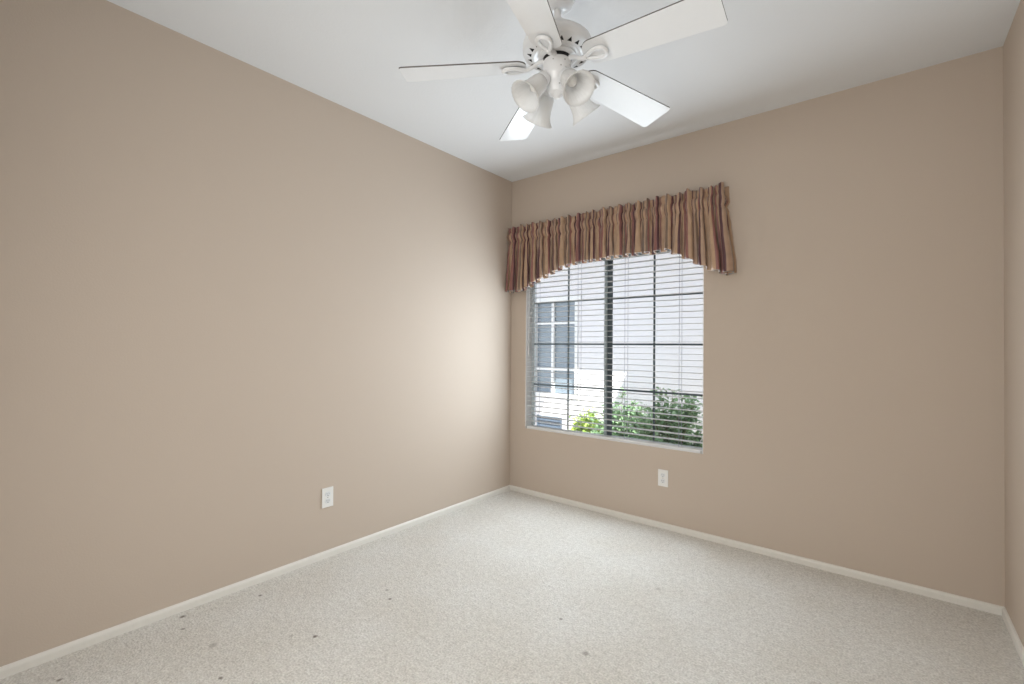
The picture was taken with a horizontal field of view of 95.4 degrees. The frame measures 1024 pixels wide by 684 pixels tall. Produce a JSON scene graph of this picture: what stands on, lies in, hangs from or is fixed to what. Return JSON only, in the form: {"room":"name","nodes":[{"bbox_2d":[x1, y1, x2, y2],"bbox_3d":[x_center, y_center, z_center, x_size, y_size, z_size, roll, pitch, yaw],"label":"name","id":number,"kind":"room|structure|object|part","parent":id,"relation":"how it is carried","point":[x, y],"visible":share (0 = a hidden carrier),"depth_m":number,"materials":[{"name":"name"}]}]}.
{"room":"empty bedroom","nodes":[
{"label":"empty bedroom","id":0,"kind":"room"},
{"bbox_2d":[0,0,511,666],"bbox_3d":[-1.657,-0.095,2.199,0.120,2.740,5.390,0,-1,39],"label":"wall","id":1,"kind":"structure","parent":0,"point":[233,293],"depth_m":2.30,"materials":[{"name":"beige paint"}]},
{"bbox_2d":[0,485,509,678],"bbox_3d":[-1.190,1.264,2.672,0.013,0.041,3.750,0,-1,39],"label":"baseboard","id":2,"kind":"structure","parent":1,"relation":"attached to","point":[18,666],"depth_m":2.27,"materials":[{"name":"white paint"}]},
{"bbox_2d":[322,486,332,508],"bbox_3d":[-1.102,0.929,2.785,0.007,0.117,0.072,0,-1,39],"label":"wall outlet","id":3,"kind":"object","parent":1,"relation":"attached to","point":[327,493],"visible":1,"depth_m":2.78,"materials":[{"name":"white plastic"}]},
{"bbox_2d":[0,490,1023,683],"bbox_3d":[-0.434,1.334,1.190,3.289,0.120,5.390,0,-1,39],"label":"floor","id":4,"kind":"structure","parent":0,"point":[508,587],"depth_m":2.13,"materials":[{"name":"beige carpet"}]},
{"bbox_2d":[107,0,1019,181],"bbox_3d":[-0.412,-1.526,1.221,3.289,0.120,5.390,0,-1,39],"label":"ceiling","id":5,"kind":"structure","parent":0,"point":[769,55],"depth_m":2.33,"materials":[{"name":"white paint"}]},
{"bbox_2d":[399,0,727,140],"bbox_3d":[0.216,-1.184,1.879,1.195,0.538,1.246,0,-1,39],"label":"ceiling fan","id":6,"kind":"object","parent":5,"relation":"hanging from","point":[555,46],"visible":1,"depth_m":1.83,"materials":[{"name":"white metal"}]},
{"bbox_3d":[-0.197,-1.112,1.910,0.507,0.006,0.156,-3,11,1],"label":"blade","id":7,"kind":"part","parent":6,"relation":"part of","materials":[{"name":"white laminate"}]},
{"bbox_3d":[0.076,-1.106,2.266,0.156,0.006,0.507,-12,0,-17],"label":"blade","id":8,"kind":"part","parent":6,"relation":"part of","materials":[{"name":"white wood"}]},
{"bbox_3d":[0.072,-0.991,1.839,0.148,0.149,0.135,1,-1,-28],"label":"lamp shade","id":9,"kind":"part","parent":6,"relation":"part of","materials":[{"name":"white glass"}]},
{"bbox_3d":[0.057,-1.114,1.541,0.156,0.006,0.507,13,7,19],"label":"blade","id":10,"kind":"part","parent":6,"relation":"part of","materials":[{"name":"white wood"}]},
{"bbox_3d":[0.123,-0.989,2.010,0.135,0.149,0.148,1,-1,-28],"label":"lamp shade","id":11,"kind":"part","parent":6,"relation":"part of","materials":[{"name":"white glass"}]},
{"bbox_3d":[0.229,-1.023,1.816,0.042,0.060,0.058,1,-1,-28],"label":"light bulb","id":12,"kind":"part","parent":6,"relation":"part of","materials":[{"name":"white glass"}]},
{"bbox_3d":[0.243,-0.990,1.788,0.135,0.149,0.148,1,-1,-28],"label":"lamp shade","id":13,"kind":"part","parent":6,"relation":"part of","materials":[{"name":"white glass"}]},
{"bbox_3d":[0.294,-0.988,1.959,0.148,0.149,0.135,1,-1,-28],"label":"lamp shade","id":14,"kind":"part","parent":6,"relation":"part of","materials":[{"name":"white glass"}]},
{"bbox_3d":[0.498,-1.105,2.116,0.507,0.006,0.156,5,-15,-34],"label":"blade","id":15,"kind":"part","parent":6,"relation":"part of","materials":[{"name":"white wood"}]},
{"bbox_3d":[0.486,-1.109,1.669,0.507,0.006,0.156,4,-10,37],"label":"blade","id":16,"kind":"part","parent":6,"relation":"part of","materials":[{"name":"white wood"}]},
{"bbox_2d":[510,46,1004,606],"bbox_3d":[1.223,-0.061,3.250,3.049,2.740,0.140,0,-1,39],"label":"wall","id":17,"kind":"structure","parent":0,"point":[853,351],"depth_m":2.64,"materials":[{"name":"beige paint"}]},
{"bbox_2d":[525,266,703,452],"bbox_3d":[0.727,0.019,3.613,1.490,1.459,0.084,0,-1,39],"label":"trim","id":18,"kind":"structure","parent":17,"relation":"attached to","point":[528,389],"depth_m":4.06,"materials":[{"name":"white paint"}]},
{"bbox_2d":[531,249,702,448],"bbox_3d":[0.768,0.020,3.664,1.490,1.459,0.047,0,-1,39],"label":"window","id":19,"kind":"structure","parent":17,"relation":"in","point":[608,330],"depth_m":3.66,"materials":[{"name":"metal"}]},
{"bbox_3d":[0.468,0.038,3.887,0.719,1.405,0.018,0,-1,39],"label":"sash rail","id":20,"kind":"part","parent":19,"relation":"part of","materials":[{"name":"metal"}]},
{"bbox_2d":[534,267,603,429],"bbox_3d":[0.468,0.038,3.887,0.695,1.381,0.006,0,-1,39],"label":"window pane","id":21,"kind":"object","parent":19,"relation":"attached to","point":[568,343],"depth_m":3.89,"materials":[{"name":"clear glass"}]},
{"bbox_2d":[525,251,702,453],"bbox_3d":[0.719,0.019,3.604,1.482,1.456,0.074,0,-1,39],"label":"window blind","id":22,"kind":"object","parent":19,"relation":"attached to","point":[685,448],"visible":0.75,"depth_m":3.52,"materials":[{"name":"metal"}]},
{"bbox_3d":[0.224,0.029,4.009,0.003,1.398,0.056,0,-1,39],"label":"ladder cord","id":23,"kind":"part","parent":22,"relation":"part of","materials":[{"name":"white fabric"}]},
{"bbox_3d":[0.543,0.028,3.752,0.003,1.398,0.056,0,-1,39],"label":"ladder cord","id":24,"kind":"part","parent":22,"relation":"part of","materials":[{"name":"white fabric"}]},
{"bbox_3d":[0.716,0.735,3.597,1.478,0.020,0.059,0,-1,39],"label":"rail","id":25,"kind":"part","parent":22,"relation":"part of","materials":[{"name":"white plastic"}]},
{"bbox_3d":[0.859,0.028,3.498,0.003,1.398,0.056,0,-1,39],"label":"ladder cord","id":26,"kind":"part","parent":22,"relation":"part of","materials":[{"name":"white fabric"}]},
{"bbox_3d":[1.174,0.028,3.244,0.003,1.398,0.056,0,-1,39],"label":"ladder cord","id":27,"kind":"part","parent":22,"relation":"part of","materials":[{"name":"white fabric"}]},
{"bbox_3d":[1.049,0.037,3.445,0.753,1.405,0.018,0,-1,39],"label":"sash rail","id":28,"kind":"part","parent":19,"relation":"part of","materials":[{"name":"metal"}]},
{"bbox_2d":[612,255,702,440],"bbox_3d":[1.049,0.037,3.445,0.729,1.381,0.006,0,-1,39],"label":"grille","id":29,"kind":"object","parent":19,"relation":"attached to","point":[654,273],"depth_m":3.44,"materials":[{"name":"metal"}]},
{"bbox_2d":[505,182,736,292],"bbox_3d":[0.684,-0.723,3.525,1.858,0.590,0.120,0,-1,39],"label":"window valance","id":30,"kind":"object","parent":17,"relation":"attached to","point":[695,225],"visible":1,"depth_m":3.36,"materials":[{"name":"fabric"}]},
{"bbox_2d":[658,469,667,486],"bbox_3d":[1.060,0.955,3.269,0.072,0.117,0.007,0,-1,39],"label":"wall outlet","id":31,"kind":"object","parent":17,"relation":"attached to","point":[662,474],"visible":1,"depth_m":3.27,"materials":[{"name":"white plastic"}]},
{"bbox_2d":[510,485,1003,615],"bbox_3d":[1.165,1.288,3.176,3.049,0.041,0.013,0,-1,39],"label":"baseboard","id":32,"kind":"structure","parent":17,"relation":"attached to","point":[940,595],"depth_m":2.77,"materials":[{"name":"white paint"}]},
{"bbox_2d":[1003,0,1023,646],"bbox_3d":[0.811,-0.097,0.212,0.120,2.740,5.390,0,-1,39],"label":"wall","id":33,"kind":"structure","parent":0,"point":[1013,47],"depth_m":2.04,"materials":[{"name":"beige paint"}]},
{"bbox_2d":[1002,607,1023,665],"bbox_3d":[1.175,1.262,0.768,0.013,0.041,3.750,0,-1,39],"label":"baseboard","id":34,"kind":"structure","parent":33,"relation":"attached to","point":[1016,640],"depth_m":2.03,"materials":[{"name":"white paint"}]},
{"label":"outside","id":35,"kind":"structure","parent":0,"visible":0},
{"bbox_3d":[2.845,1.640,7.693,14.000,0.100,8.859,0,-1,39],"label":"ground","id":36,"kind":"structure","parent":35,"visible":0},
{"bbox_2d":[569,407,602,433],"bbox_3d":[1.115,1.268,6.677,0.659,0.677,0.498,0,-1,39],"label":"leafy shrub","id":37,"kind":"object","parent":36,"relation":"on","point":[586,414],"visible":0.23,"depth_m":6.65,"materials":[{"name":"green plant"}]},
{"bbox_2d":[587,388,649,437],"bbox_3d":[1.336,1.077,5.745,0.978,1.035,0.601,0,-1,39],"label":"leafy shrub","id":38,"kind":"object","parent":36,"relation":"on","point":[615,417],"visible":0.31,"depth_m":5.65,"materials":[{"name":"green plant"}]},
{"bbox_2d":[535,253,702,443],"bbox_3d":[1.521,0.015,6.848,11.000,3.110,2.880,0,-1,39],"label":"neighbor house","id":39,"kind":"structure","parent":36,"relation":"on","point":[553,333],"depth_m":6.70,"materials":[{"name":"paint"}]},
{"bbox_2d":[536,415,561,428],"bbox_3d":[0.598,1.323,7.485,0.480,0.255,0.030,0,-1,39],"label":"air conditioner unit","id":40,"kind":"object","parent":39,"relation":"attached to","point":[553,416],"depth_m":7.47,"materials":[{"name":"metal"}]},
{"bbox_2d":[625,387,702,447],"bbox_3d":[1.571,1.010,4.471,1.017,1.145,0.746,0,-1,39],"label":"leafy shrub","id":41,"kind":"object","parent":36,"relation":"on","point":[688,400],"visible":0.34,"depth_m":4.44,"materials":[{"name":"green plant"}]}
]}

